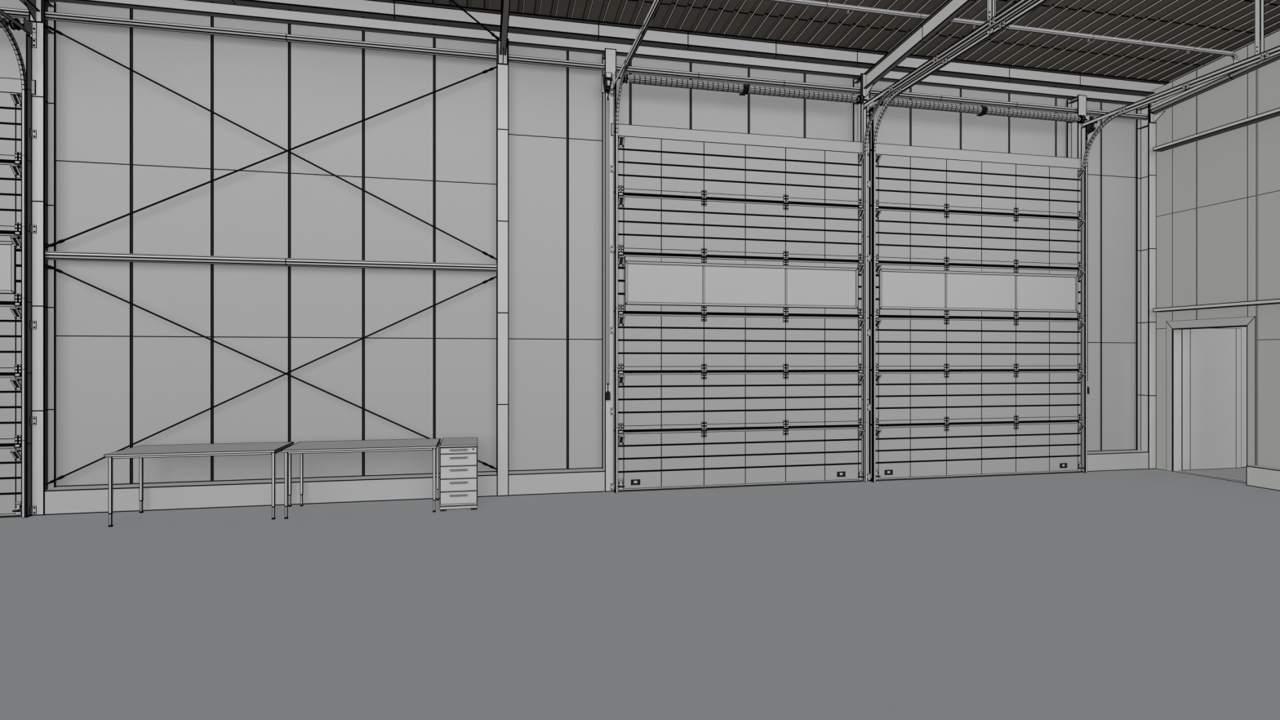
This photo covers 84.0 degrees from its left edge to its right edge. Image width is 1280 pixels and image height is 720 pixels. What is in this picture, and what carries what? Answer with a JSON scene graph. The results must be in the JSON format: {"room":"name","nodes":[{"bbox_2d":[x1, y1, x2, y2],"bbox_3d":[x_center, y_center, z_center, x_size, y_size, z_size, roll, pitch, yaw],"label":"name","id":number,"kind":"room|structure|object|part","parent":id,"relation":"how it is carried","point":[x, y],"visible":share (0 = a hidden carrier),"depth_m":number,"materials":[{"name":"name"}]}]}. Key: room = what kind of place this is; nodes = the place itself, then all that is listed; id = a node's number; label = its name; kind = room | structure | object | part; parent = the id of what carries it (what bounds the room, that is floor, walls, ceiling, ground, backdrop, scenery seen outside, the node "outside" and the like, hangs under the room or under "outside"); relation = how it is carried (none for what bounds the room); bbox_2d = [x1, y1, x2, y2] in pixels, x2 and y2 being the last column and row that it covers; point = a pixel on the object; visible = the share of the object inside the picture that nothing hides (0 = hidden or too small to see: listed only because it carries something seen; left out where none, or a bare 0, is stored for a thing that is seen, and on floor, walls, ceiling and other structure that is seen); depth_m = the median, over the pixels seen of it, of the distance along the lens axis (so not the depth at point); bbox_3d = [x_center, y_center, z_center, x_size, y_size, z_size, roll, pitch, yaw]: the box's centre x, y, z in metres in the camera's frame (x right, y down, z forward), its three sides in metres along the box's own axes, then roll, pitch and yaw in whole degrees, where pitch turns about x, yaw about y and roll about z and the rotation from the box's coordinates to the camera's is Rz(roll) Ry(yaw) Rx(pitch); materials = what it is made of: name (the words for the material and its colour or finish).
{"room":"warehouse interior","nodes":[
{"label":"warehouse interior","id":0,"kind":"room"},
{"bbox_2d":[0,0,1138,486],"bbox_3d":[-3.793,-1.536,8.711,24.460,5.929,0.100,0,0,-13],"label":"wall","id":1,"kind":"structure","parent":0,"point":[126,143],"depth_m":8.72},
{"bbox_2d":[44,471,496,515],"bbox_3d":[-4.179,1.565,8.446,4.854,0.270,0.244,0,0,-13],"label":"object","id":2,"kind":"structure","parent":1,"relation":"attached to","point":[75,500],"depth_m":8.23,"materials":[{"name":"grey concrete"}]},
{"bbox_2d":[508,467,604,495],"bbox_3d":[-1.074,1.565,9.151,1.217,0.270,0.244,0,0,-13],"label":"baseboard","id":3,"kind":"structure","parent":1,"relation":"attached to","point":[578,480],"depth_m":9.04,"materials":[{"name":"grey concrete"}]},
{"bbox_2d":[47,0,1146,105],"bbox_3d":[-3.844,-4.108,8.597,24.310,0.128,0.096,0,0,-13],"label":"beam","id":4,"kind":"structure","parent":1,"relation":"attached to","point":[181,6],"depth_m":9.19,"materials":[{"name":"metal"}]},
{"bbox_2d":[1087,449,1148,471],"bbox_3d":[7.397,1.565,11.075,1.304,0.270,0.244,0,0,-13],"label":"baseboard","id":5,"kind":"structure","parent":1,"relation":"attached to","point":[1128,460],"depth_m":10.96,"materials":[{"name":"grey concrete"}]},
{"bbox_2d":[0,467,1279,719],"bbox_3d":[-2.593,1.700,1.257,33.500,0.001,15.600,0,0,-13],"label":"floor","id":6,"kind":"structure","parent":0,"point":[1136,594],"depth_m":4.80,"materials":[{"name":"concrete"}]},
{"bbox_2d":[28,0,56,515],"bbox_3d":[-6.615,-1.160,7.874,0.147,5.720,0.218,0,0,-13],"label":"steel column","id":7,"kind":"structure","parent":6,"relation":"on","point":[44,56],"depth_m":7.78,"materials":[{"name":"metal"}]},
{"bbox_2d":[0,7,28,17],"bbox_3d":[-11.148,-3.812,6.834,9.285,0.094,0.094,0,0,-13],"label":"tube","id":8,"kind":"object","parent":7,"relation":"attached to","point":[13,12],"visible":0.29,"depth_m":7.78,"materials":[{"name":"metal"}]},
{"bbox_2d":[0,77,35,94],"bbox_3d":[-8.372,-2.974,7.356,3.649,0.160,0.010,0,0,-13],"label":"lintel","id":9,"kind":"object","parent":7,"relation":"attached to","point":[6,84],"visible":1,"depth_m":7.71,"materials":[{"name":"metal"}]},
{"bbox_2d":[0,8,36,518],"bbox_3d":[-6.123,-0.993,5.523,0.087,5.385,4.583,0,0,-13],"label":"door track","id":10,"kind":"object","parent":7,"relation":"attached to","point":[28,228],"visible":1,"depth_m":7.66,"materials":[{"name":"metal"}]},
{"bbox_2d":[0,92,21,517],"bbox_3d":[-8.389,-0.595,7.298,3.508,4.589,0.115,0,0,-13],"label":"door","id":11,"kind":"structure","parent":10,"relation":"attached to","point":[10,103],"depth_m":7.68,"materials":[{"name":"grey paint"}]},
{"bbox_3d":[-8.392,1.672,7.331,3.474,0.016,0.038,0,0,-13],"label":"rail","id":12,"kind":"part","parent":11,"relation":"part of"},
{"bbox_2d":[0,17,23,30],"bbox_3d":[-8.322,-3.603,7.277,3.513,0.153,0.152,0,0,-13],"label":"spring","id":13,"kind":"object","parent":10,"relation":"attached to","point":[14,27],"visible":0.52,"depth_m":7.61,"materials":[{"name":"metal"}]},
{"bbox_3d":[-6.565,-3.217,7.380,0.030,0.625,0.625,0,0,-13],"label":"curved rail","id":14,"kind":"part","parent":10,"relation":"part of","materials":[{"name":"metal"}]},
{"bbox_3d":[-6.629,-0.605,7.660,0.030,4.601,0.050,0,0,-13],"label":"vertical rail","id":15,"kind":"part","parent":10,"relation":"part of","materials":[{"name":"metal"}]},
{"bbox_3d":[-6.591,-3.545,7.688,0.042,0.280,0.153,0,0,-13],"label":"bearing plate","id":16,"kind":"part","parent":10,"relation":"part of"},
{"bbox_2d":[19,0,43,22],"bbox_3d":[-6.257,-3.955,6.297,0.122,0.539,3.014,0,0,-13],"label":"rafter","id":17,"kind":"object","parent":7,"relation":"attached to","point":[35,7],"visible":1,"depth_m":7.74,"materials":[{"name":"grey paint"}]},
{"bbox_3d":[-6.564,-3.752,7.652,0.010,0.115,0.203,0,0,-13],"label":"haunch plate","id":18,"kind":"part","parent":17,"relation":"part of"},
{"bbox_3d":[-6.589,-3.850,7.760,0.122,0.330,0.014,0,0,-13],"label":"plate","id":19,"kind":"part","parent":17,"relation":"part of","materials":[{"name":"grey paint"}]},
{"bbox_3d":[-6.580,-3.960,7.880,0.060,0.010,0.186,0,0,-13],"label":"stiffener plate","id":20,"kind":"part","parent":7,"relation":"part of","materials":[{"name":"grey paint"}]},
{"bbox_3d":[-6.580,-3.660,7.880,0.060,0.010,0.186,0,0,-13],"label":"stiffener plate","id":21,"kind":"part","parent":7,"relation":"part of","materials":[{"name":"grey paint"}]},
{"bbox_2d":[44,250,497,271],"bbox_3d":[-4.174,-1.158,8.420,4.987,0.098,0.098,0,0,-13],"label":"horizontal beam","id":22,"kind":"structure","parent":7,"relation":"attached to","point":[53,255],"depth_m":8.33,"materials":[{"name":"metal"}]},
{"bbox_2d":[44,11,497,61],"bbox_3d":[-4.173,-3.812,8.418,4.987,0.094,0.094,0,0,-13],"label":"horizontal beam","id":23,"kind":"structure","parent":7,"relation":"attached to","point":[49,15],"depth_m":8.33,"materials":[{"name":"metal"}]},
{"bbox_2d":[44,24,497,259],"bbox_3d":[-4.190,-2.482,8.396,4.905,2.451,0.036,0,0,-13],"label":"rod","id":24,"kind":"object","parent":7,"relation":"attached to","point":[58,32],"visible":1,"depth_m":8.33,"materials":[{"name":"metal"}]},
{"bbox_2d":[44,263,497,469],"bbox_3d":[-4.190,0.158,8.396,4.905,2.445,0.036,0,0,-13],"label":"rod","id":25,"kind":"object","parent":7,"relation":"attached to","point":[58,270],"visible":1,"depth_m":8.28,"materials":[{"name":"metal"}]},
{"bbox_2d":[45,66,497,248],"bbox_3d":[-4.197,-2.473,8.430,4.905,2.461,0.036,0,0,-13],"label":"rod","id":26,"kind":"object","parent":7,"relation":"attached to","point":[61,241],"visible":1,"depth_m":8.36,"materials":[{"name":"metal"}]},
{"bbox_2d":[45,275,497,484],"bbox_3d":[-4.197,0.163,8.430,4.905,2.446,0.036,0,0,-13],"label":"rod","id":27,"kind":"object","parent":7,"relation":"attached to","point":[491,278],"visible":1,"depth_m":8.38,"materials":[{"name":"metal"}]},
{"bbox_2d":[103,441,293,527],"bbox_3d":[-4.727,1.327,7.743,1.590,0.745,0.795,0,0,-13],"label":"office desk","id":28,"kind":"object","parent":6,"relation":"on","point":[143,451],"visible":0.98,"depth_m":7.57,"materials":[{"name":"metal"}]},
{"bbox_3d":[-5.396,1.273,7.250,0.030,0.584,0.030,0,0,-13],"label":"leg","id":29,"kind":"part","parent":28,"relation":"part of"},
{"bbox_3d":[-5.546,1.273,7.910,0.030,0.584,0.030,0,0,-13],"label":"leg","id":30,"kind":"part","parent":28,"relation":"part of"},
{"bbox_3d":[-4.654,0.994,7.419,1.494,0.026,0.022,0,0,-13],"label":"frame rail","id":31,"kind":"part","parent":28,"relation":"part of","materials":[{"name":"metal"}]},
{"bbox_3d":[-3.910,1.273,7.587,0.030,0.584,0.030,0,0,-13],"label":"leg","id":32,"kind":"part","parent":28,"relation":"part of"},
{"bbox_3d":[-4.060,1.273,8.248,0.030,0.584,0.030,0,0,-13],"label":"leg","id":33,"kind":"part","parent":28,"relation":"part of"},
{"bbox_2d":[281,438,440,519],"bbox_3d":[-3.118,1.327,8.108,1.590,0.745,0.795,0,0,-13],"label":"office desk","id":34,"kind":"object","parent":6,"relation":"on","point":[301,448],"visible":1,"depth_m":7.94,"materials":[{"name":"metal"}]},
{"bbox_3d":[-3.788,1.273,7.615,0.030,0.584,0.030,0,0,-13],"label":"leg","id":35,"kind":"part","parent":34,"relation":"part of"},
{"bbox_3d":[-3.937,1.273,8.275,0.030,0.584,0.030,0,0,-13],"label":"leg","id":36,"kind":"part","parent":34,"relation":"part of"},
{"bbox_3d":[-3.044,0.994,7.784,1.494,0.026,0.022,0,0,-13],"label":"frame rail","id":37,"kind":"part","parent":34,"relation":"part of","materials":[{"name":"metal"}]},
{"bbox_3d":[-2.301,1.273,7.953,0.030,0.584,0.030,0,0,-13],"label":"leg","id":38,"kind":"part","parent":34,"relation":"part of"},
{"bbox_3d":[-2.451,1.273,8.613,0.030,0.584,0.030,0,0,-13],"label":"leg","id":39,"kind":"part","parent":34,"relation":"part of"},
{"bbox_2d":[439,437,477,511],"bbox_3d":[-2.120,1.327,8.357,0.414,0.744,0.812,0,0,-13],"label":"drawer unit","id":40,"kind":"object","parent":6,"relation":"on","point":[458,455],"visible":1,"depth_m":7.99,"materials":[{"name":"metal"}]},
{"bbox_3d":[-2.038,1.546,7.992,0.402,0.139,0.018,0,0,-13],"label":"drawer","id":41,"kind":"part","parent":40,"relation":"part of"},
{"bbox_3d":[-2.038,1.403,7.992,0.402,0.139,0.018,0,0,-13],"label":"drawer","id":42,"kind":"part","parent":40,"relation":"part of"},
{"bbox_3d":[-2.038,1.261,7.992,0.402,0.138,0.018,0,0,-13],"label":"drawer","id":43,"kind":"part","parent":40,"relation":"part of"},
{"bbox_3d":[-2.038,1.121,7.992,0.402,0.134,0.018,0,0,-13],"label":"drawer","id":44,"kind":"part","parent":40,"relation":"part of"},
{"bbox_3d":[-2.038,1.016,7.992,0.402,0.068,0.018,0,0,-13],"label":"drawer","id":45,"kind":"part","parent":40,"relation":"part of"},
{"bbox_3d":[-2.033,1.520,7.972,0.198,0.019,0.022,0,0,-13],"label":"drawer handle","id":46,"kind":"part","parent":40,"relation":"part of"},
{"bbox_3d":[-2.033,1.377,7.972,0.198,0.019,0.022,0,0,-13],"label":"drawer handle","id":47,"kind":"part","parent":40,"relation":"part of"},
{"bbox_3d":[-2.033,1.236,7.972,0.198,0.019,0.022,0,0,-13],"label":"drawer handle","id":48,"kind":"part","parent":40,"relation":"part of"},
{"bbox_3d":[-2.033,1.097,7.972,0.198,0.019,0.022,0,0,-13],"label":"drawer handle","id":49,"kind":"part","parent":40,"relation":"part of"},
{"bbox_3d":[-2.033,1.010,7.972,0.198,0.019,0.022,0,0,-13],"label":"drawer handle","id":50,"kind":"part","parent":40,"relation":"part of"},
{"bbox_2d":[496,38,508,496],"bbox_3d":[-1.736,-1.160,8.982,0.147,5.720,0.218,0,0,-13],"label":"steel column","id":51,"kind":"structure","parent":6,"relation":"on","point":[502,70],"depth_m":8.88,"materials":[{"name":"metal"}]},
{"bbox_2d":[450,0,500,40],"bbox_3d":[-3.345,-4.186,4.934,0.036,0.452,8.446,0,0,22],"label":"rod","id":52,"kind":"object","parent":51,"relation":"attached to","point":[452,1],"visible":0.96,"depth_m":8.38,"materials":[{"name":"metal"}]},
{"bbox_2d":[497,0,510,65],"bbox_3d":[-1.378,-3.955,7.405,0.122,0.539,3.014,0,0,-13],"label":"rafter","id":53,"kind":"object","parent":51,"relation":"attached to","point":[505,4],"visible":0.98,"depth_m":8.41,"materials":[{"name":"grey paint"}]},
{"bbox_3d":[-1.710,-3.850,8.868,0.122,0.330,0.014,0,0,-13],"label":"plate","id":54,"kind":"part","parent":53,"relation":"part of","materials":[{"name":"grey paint"}]},
{"bbox_2d":[508,54,604,71],"bbox_3d":[-1.067,-3.812,9.123,1.352,0.094,0.094,0,0,-13],"label":"tube","id":55,"kind":"object","parent":51,"relation":"attached to","point":[513,59],"visible":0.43,"depth_m":9.09,"materials":[{"name":"metal"}]},
{"bbox_2d":[602,48,616,492],"bbox_3d":[-0.402,-1.160,9.284,0.151,5.720,0.218,0,0,-13],"label":"post","id":56,"kind":"object","parent":6,"relation":"on","point":[609,59],"visible":0.66,"depth_m":9.18,"materials":[{"name":"metal"}]},
{"bbox_2d":[601,71,612,399],"bbox_3d":[-0.421,-1.570,9.073,0.114,4.170,0.173,0,0,-13],"label":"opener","id":57,"kind":"object","parent":56,"relation":"attached to","point":[606,79],"visible":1,"depth_m":9.10,"materials":[{"name":"grey paint"}]},
{"bbox_3d":[-0.441,-3.545,9.151,0.110,0.220,0.012,0,0,-13],"label":"mounting plate","id":58,"kind":"part","parent":57,"relation":"part of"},
{"bbox_2d":[605,391,610,399],"bbox_3d":[-0.408,0.458,9.105,0.052,0.115,0.040,0,0,-13],"label":"pendant","id":59,"kind":"object","parent":57,"relation":"attached to","point":[607,394],"depth_m":9.09,"materials":[{"name":"plastic"}]},
{"bbox_2d":[610,0,662,493],"bbox_3d":[0.162,-0.993,6.950,0.079,5.385,4.583,0,0,-13],"label":"door track","id":60,"kind":"object","parent":56,"relation":"attached to","point":[655,5],"visible":0.98,"depth_m":9.07,"materials":[{"name":"metal"}]},
{"bbox_3d":[-0.346,-3.545,9.106,0.042,0.280,0.153,0,0,-13],"label":"bearing plate","id":61,"kind":"part","parent":60,"relation":"part of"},
{"bbox_3d":[-0.300,-0.605,9.097,0.030,4.601,0.050,0,0,-13],"label":"vertical rail","id":62,"kind":"part","parent":60,"relation":"part of","materials":[{"name":"metal"}]},
{"bbox_3d":[-0.236,-3.217,8.817,0.030,0.625,0.625,0,0,-13],"label":"curved rail","id":63,"kind":"part","parent":60,"relation":"part of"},
{"bbox_3d":[0.024,-3.520,7.556,0.009,0.080,0.097,0,0,-13],"label":"splice plate","id":64,"kind":"part","parent":60,"relation":"part of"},
{"bbox_3d":[0.263,-3.505,6.617,0.030,0.050,3.888,0,0,-13],"label":"horizontal rail","id":65,"kind":"part","parent":60,"relation":"part of","materials":[{"name":"metal"}]},
{"bbox_2d":[617,135,865,492],"bbox_3d":[1.404,-0.595,9.522,3.508,4.589,0.115,0,0,-13],"label":"door","id":66,"kind":"structure","parent":60,"relation":"attached to","point":[710,233],"depth_m":9.51,"materials":[{"name":"grey paint"}]},
{"bbox_3d":[-0.057,1.582,9.202,0.122,0.072,0.012,0,0,-13],"label":"grip handle","id":67,"kind":"part","parent":66,"relation":"part of","materials":[{"name":"rubber"}]},
{"bbox_3d":[1.402,1.672,9.555,3.474,0.016,0.038,0,0,-13],"label":"rail","id":68,"kind":"part","parent":66,"relation":"part of","materials":[{"name":"metal"}]},
{"bbox_3d":[2.787,1.582,9.848,0.122,0.072,0.012,0,0,-13],"label":"grip handle","id":69,"kind":"part","parent":66,"relation":"part of","materials":[{"name":"rubber"}]},
{"bbox_2d":[615,73,867,104],"bbox_3d":[1.415,-3.603,9.488,3.561,0.153,0.152,0,0,-13],"label":"shaft","id":70,"kind":"object","parent":60,"relation":"attached to","point":[744,89],"visible":0.98,"depth_m":9.42,"materials":[{"name":"metal"}]},
{"bbox_2d":[853,73,870,480],"bbox_3d":[3.144,-1.160,10.090,0.147,5.720,0.218,0,0,-13],"label":"steel column","id":71,"kind":"structure","parent":6,"relation":"on","point":[857,108],"depth_m":9.99,"materials":[{"name":"metal"}]},
{"bbox_2d":[610,123,863,153],"bbox_3d":[1.393,-2.974,9.573,3.626,0.160,0.010,0,0,-13],"label":"lintel","id":72,"kind":"object","parent":71,"relation":"attached to","point":[624,130],"visible":0.83,"depth_m":9.55,"materials":[{"name":"metal"}]},
{"bbox_2d":[616,64,860,93],"bbox_3d":[1.373,-3.812,9.677,3.620,0.094,0.094,0,0,-13],"label":"tube","id":73,"kind":"object","parent":71,"relation":"attached to","point":[631,69],"visible":0.84,"depth_m":9.64,"materials":[{"name":"metal"}]},
{"bbox_2d":[862,0,976,97],"bbox_3d":[3.502,-3.955,8.513,0.122,0.539,3.014,0,0,-13],"label":"rafter","id":74,"kind":"object","parent":71,"relation":"attached to","point":[949,10],"visible":0.98,"depth_m":8.86,"materials":[{"name":"grey paint"}]},
{"bbox_3d":[3.170,-3.850,9.976,0.122,0.330,0.014,0,0,-13],"label":"plate","id":75,"kind":"part","parent":74,"relation":"part of","materials":[{"name":"grey paint"}]},
{"bbox_3d":[3.194,-3.752,9.868,0.010,0.115,0.203,0,0,-13],"label":"haunch plate","id":76,"kind":"part","parent":74,"relation":"part of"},
{"bbox_2d":[762,0,1238,63],"bbox_3d":[1.255,-4.069,8.078,14.025,0.188,0.060,0,0,-13],"label":"pipe","id":77,"kind":"object","parent":74,"relation":"attached to","point":[805,2],"visible":0.97,"depth_m":8.88,"materials":[{"name":"metal"}]},
{"bbox_2d":[862,0,1035,482],"bbox_3d":[3.638,-0.993,7.739,0.087,5.385,4.583,0,0,-13],"label":"door track","id":78,"kind":"object","parent":71,"relation":"attached to","point":[1019,5],"visible":0.99,"depth_m":9.85,"materials":[{"name":"metal"}]},
{"bbox_3d":[3.131,-0.605,9.877,0.030,4.601,0.050,0,0,-13],"label":"vertical rail","id":79,"kind":"part","parent":78,"relation":"part of","materials":[{"name":"metal"}]},
{"bbox_3d":[3.169,-3.545,9.904,0.042,0.280,0.153,0,0,-13],"label":"bearing plate","id":80,"kind":"part","parent":78,"relation":"part of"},
{"bbox_3d":[3.195,-3.217,9.596,0.030,0.625,0.625,0,0,-13],"label":"curved rail","id":81,"kind":"part","parent":78,"relation":"part of","materials":[{"name":"metal"}]},
{"bbox_3d":[3.256,-3.520,9.239,0.008,0.080,0.097,0,0,-13],"label":"splice plate","id":82,"kind":"part","parent":78,"relation":"part of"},
{"bbox_3d":[3.461,-3.520,8.337,0.008,0.080,0.097,0,0,-13],"label":"splice plate","id":83,"kind":"part","parent":78,"relation":"part of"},
{"bbox_3d":[3.695,-3.505,7.396,0.030,0.050,3.888,0,0,-13],"label":"horizontal rail","id":84,"kind":"part","parent":78,"relation":"part of","materials":[{"name":"metal"}]},
{"bbox_3d":[3.670,-3.520,7.420,0.008,0.080,0.097,0,0,-13],"label":"splice plate","id":85,"kind":"part","parent":78,"relation":"part of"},
{"bbox_2d":[866,0,1048,482],"bbox_3d":[3.720,-0.993,7.758,0.079,5.385,4.583,0,0,-13],"label":"door track","id":86,"kind":"object","parent":71,"relation":"attached to","point":[872,136],"visible":0.89,"depth_m":9.88,"materials":[{"name":"metal"}]},
{"bbox_3d":[3.212,-3.545,9.914,0.042,0.280,0.153,0,0,-13],"label":"bearing plate","id":87,"kind":"part","parent":86,"relation":"part of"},
{"bbox_3d":[3.257,-0.605,9.905,0.030,4.601,0.050,0,0,-13],"label":"vertical rail","id":88,"kind":"part","parent":86,"relation":"part of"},
{"bbox_3d":[3.321,-3.217,9.625,0.030,0.625,0.625,0,0,-13],"label":"curved rail","id":89,"kind":"part","parent":86,"relation":"part of","materials":[{"name":"metal"}]},
{"bbox_3d":[3.582,-3.520,8.364,0.009,0.080,0.097,0,0,-13],"label":"splice plate","id":90,"kind":"part","parent":86,"relation":"part of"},
{"bbox_3d":[3.821,-3.505,7.425,0.030,0.050,3.888,0,0,-13],"label":"horizontal rail","id":91,"kind":"part","parent":86,"relation":"part of","materials":[{"name":"metal"}]},
{"bbox_2d":[875,97,1087,124],"bbox_3d":[4.972,-3.603,10.296,3.559,0.153,0.152,0,0,-13],"label":"shaft","id":92,"kind":"object","parent":86,"relation":"attached to","point":[981,110],"visible":0.92,"depth_m":10.24,"materials":[{"name":"metal"}]},
{"bbox_3d":[3.790,-3.520,7.448,0.009,0.080,0.097,0,0,-13],"label":"splice plate","id":93,"kind":"part","parent":86,"relation":"part of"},
{"bbox_2d":[870,88,1077,114],"bbox_3d":[4.918,-3.812,10.482,3.618,0.094,0.094,0,0,-13],"label":"tube","id":94,"kind":"object","parent":71,"relation":"attached to","point":[873,91],"visible":0.87,"depth_m":10.48,"materials":[{"name":"metal"}]},
{"bbox_2d":[867,142,1081,168],"bbox_3d":[4.968,-2.974,10.385,3.682,0.160,0.010,0,0,-13],"label":"lintel","id":95,"kind":"object","parent":71,"relation":"attached to","point":[881,148],"visible":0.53,"depth_m":10.36,"materials":[{"name":"metal"}]},
{"bbox_2d":[1066,94,1086,320],"bbox_3d":[6.687,-1.160,10.895,0.157,5.720,0.218,0,0,-13],"label":"post","id":96,"kind":"object","parent":6,"relation":"on","point":[1073,130],"visible":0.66,"depth_m":10.91,"materials":[{"name":"metal"}]},
{"bbox_3d":[6.651,-3.960,10.884,0.064,0.010,0.186,0,0,-13],"label":"stiffener plate","id":97,"kind":"part","parent":96,"relation":"part of","materials":[{"name":"grey paint"}]},
{"bbox_2d":[1084,116,1097,394],"bbox_3d":[6.798,-1.570,10.712,0.100,4.170,0.173,0,0,-13],"label":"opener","id":98,"kind":"object","parent":96,"relation":"attached to","point":[1091,127],"visible":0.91,"depth_m":10.76,"materials":[{"name":"grey paint"}]},
{"bbox_2d":[1080,45,1279,473],"bbox_3d":[7.193,-0.993,8.547,0.087,5.385,4.583,0,0,-13],"label":"door track","id":99,"kind":"object","parent":96,"relation":"attached to","point":[1274,51],"visible":0.98,"depth_m":10.66,"materials":[{"name":"metal"}]},
{"bbox_2d":[875,154,1085,480],"bbox_3d":[4.963,-0.595,10.330,3.508,4.589,0.115,0,0,-13],"label":"door","id":100,"kind":"structure","parent":99,"relation":"attached to","point":[989,246],"depth_m":10.34,"materials":[{"name":"grey paint"}]},
{"bbox_3d":[3.501,1.582,10.010,0.122,0.072,0.012,0,0,-13],"label":"grip handle","id":101,"kind":"part","parent":100,"relation":"part of","materials":[{"name":"plastic"}]},
{"bbox_3d":[4.960,1.672,10.363,3.474,0.016,0.038,0,0,-13],"label":"rail","id":102,"kind":"part","parent":100,"relation":"part of","materials":[{"name":"metal"}]},
{"bbox_3d":[6.346,1.582,10.656,0.122,0.072,0.012,0,0,-13],"label":"grip handle","id":103,"kind":"part","parent":100,"relation":"part of","materials":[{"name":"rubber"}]},
{"bbox_3d":[6.687,-0.605,10.684,0.030,4.601,0.050,0,0,-13],"label":"vertical rail","id":104,"kind":"part","parent":99,"relation":"part of","materials":[{"name":"metal"}]},
{"bbox_3d":[6.724,-3.545,10.712,0.042,0.280,0.153,0,0,-13],"label":"bearing plate","id":105,"kind":"part","parent":99,"relation":"part of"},
{"bbox_3d":[6.751,-3.217,10.404,0.030,0.625,0.625,0,0,-13],"label":"curved rail","id":106,"kind":"part","parent":99,"relation":"part of","materials":[{"name":"metal"}]},
{"bbox_3d":[6.812,-3.520,10.046,0.008,0.080,0.097,0,0,-13],"label":"splice plate","id":107,"kind":"part","parent":99,"relation":"part of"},
{"bbox_3d":[7.017,-3.520,9.145,0.008,0.080,0.097,0,0,-13],"label":"splice plate","id":108,"kind":"part","parent":99,"relation":"part of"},
{"bbox_3d":[7.250,-3.505,8.203,0.030,0.050,3.888,0,0,-13],"label":"horizontal rail","id":109,"kind":"part","parent":99,"relation":"part of","materials":[{"name":"metal"}]},
{"bbox_3d":[7.225,-3.520,8.228,0.008,0.080,0.097,0,0,-13],"label":"splice plate","id":110,"kind":"part","parent":99,"relation":"part of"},
{"bbox_2d":[1136,104,1156,469],"bbox_3d":[7.960,-1.160,11.184,0.147,5.720,0.218,0,0,-13],"label":"steel column","id":111,"kind":"structure","parent":6,"relation":"on","point":[1146,132],"depth_m":11.17,"materials":[{"name":"metal"}]},
{"bbox_2d":[1086,108,1147,119],"bbox_3d":[7.326,-3.812,11.029,1.289,0.094,0.094,0,0,-13],"label":"tube","id":112,"kind":"object","parent":111,"relation":"attached to","point":[1091,112],"visible":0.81,"depth_m":11.04,"materials":[{"name":"metal"}]},
{"bbox_2d":[1149,54,1279,124],"bbox_3d":[8.315,-3.941,9.606,0.156,0.511,3.014,0,0,-13],"label":"rafter","id":113,"kind":"object","parent":111,"relation":"attached to","point":[1155,108],"visible":0.8,"depth_m":10.35,"materials":[{"name":"grey paint"}]},
{"bbox_3d":[7.983,-3.850,11.069,0.122,0.330,0.014,0,0,-13],"label":"plate","id":114,"kind":"part","parent":113,"relation":"part of","materials":[{"name":"grey paint"}]},
{"bbox_3d":[8.007,-3.752,10.961,0.010,0.115,0.203,0,0,-13],"label":"haunch plate","id":115,"kind":"part","parent":113,"relation":"part of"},
{"bbox_2d":[408,0,1279,81],"bbox_3d":[-3.201,-4.490,7.261,24.720,0.244,3.080,0,0,-13],"label":"ceiling","id":116,"kind":"structure","parent":0,"point":[1228,25],"depth_m":9.42,"materials":[{"name":"metal"}]},
{"bbox_2d":[197,0,1170,96],"bbox_3d":[-3.654,-4.275,8.527,24.650,0.204,0.120,0,0,-13],"label":"eaves purlin","id":117,"kind":"object","parent":116,"relation":"attached to","point":[393,10],"visible":0.88,"depth_m":9.48,"materials":[{"name":"grey paint"}]},
{"bbox_2d":[987,0,995,31],"bbox_3d":[3.700,-4.028,7.490,0.042,1.076,0.114,0,0,9],"label":"hanger","id":118,"kind":"object","parent":116,"relation":"hanging from","point":[991,3],"visible":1,"depth_m":7.48,"materials":[{"name":"metal"}]},
{"bbox_2d":[986,0,996,34],"bbox_3d":[3.744,-4.025,7.575,0.040,1.070,0.105,0,0,-13],"label":"hanger","id":119,"kind":"object","parent":116,"relation":"hanging from","point":[992,31],"visible":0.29,"depth_m":7.62,"materials":[{"name":"metal"}]},
{"bbox_2d":[1254,0,1264,63],"bbox_3d":[7.248,-4.027,8.326,0.042,1.074,0.114,0,0,9],"label":"hanger","id":120,"kind":"object","parent":116,"relation":"hanging from","point":[1259,4],"visible":1,"depth_m":8.32,"materials":[{"name":"metal"}]},
{"bbox_2d":[1145,30,1279,470],"bbox_3d":[9.017,-1.559,7.246,0.160,6.517,8.432,0,0,-13],"label":"wall","id":121,"kind":"structure","parent":0,"point":[1218,196],"depth_m":10.05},
{"bbox_2d":[1166,315,1255,483],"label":"door","id":122,"kind":"structure","parent":121,"relation":"in","point":[1204,362],"depth_m":10.92,"materials":[{"name":"grey paint"}]},
{"bbox_2d":[1152,107,1279,151],"bbox_3d":[8.769,-3.254,7.608,0.162,0.058,6.955,0,0,-13],"label":"wall rail","id":123,"kind":"object","parent":121,"relation":"attached to","point":[1272,113],"visible":1,"depth_m":10.02,"materials":[{"name":"metal"}]},
{"bbox_2d":[1152,298,1279,311],"bbox_3d":[8.769,-0.769,7.608,0.162,0.058,6.955,0,0,-13],"label":"wall rail","id":124,"kind":"object","parent":121,"relation":"attached to","point":[1273,301],"visible":1,"depth_m":9.99,"materials":[{"name":"metal"}]},
{"bbox_2d":[1245,465,1279,491],"bbox_3d":[9.022,1.565,6.444,0.181,0.270,6.572,0,0,-13],"label":"baseboard","id":125,"kind":"structure","parent":121,"relation":"attached to","point":[1256,476],"depth_m":9.43,"materials":[{"name":"grey concrete"}]},
{"bbox_2d":[1225,326,1246,467],"bbox_3d":[10.116,0.200,11.419,3.812,3.000,0.110,0,0,-13],"label":"door frame","id":126,"kind":"structure","parent":0,"point":[1243,329],"depth_m":11.23,"materials":[{"name":"grey paint"}]}
]}

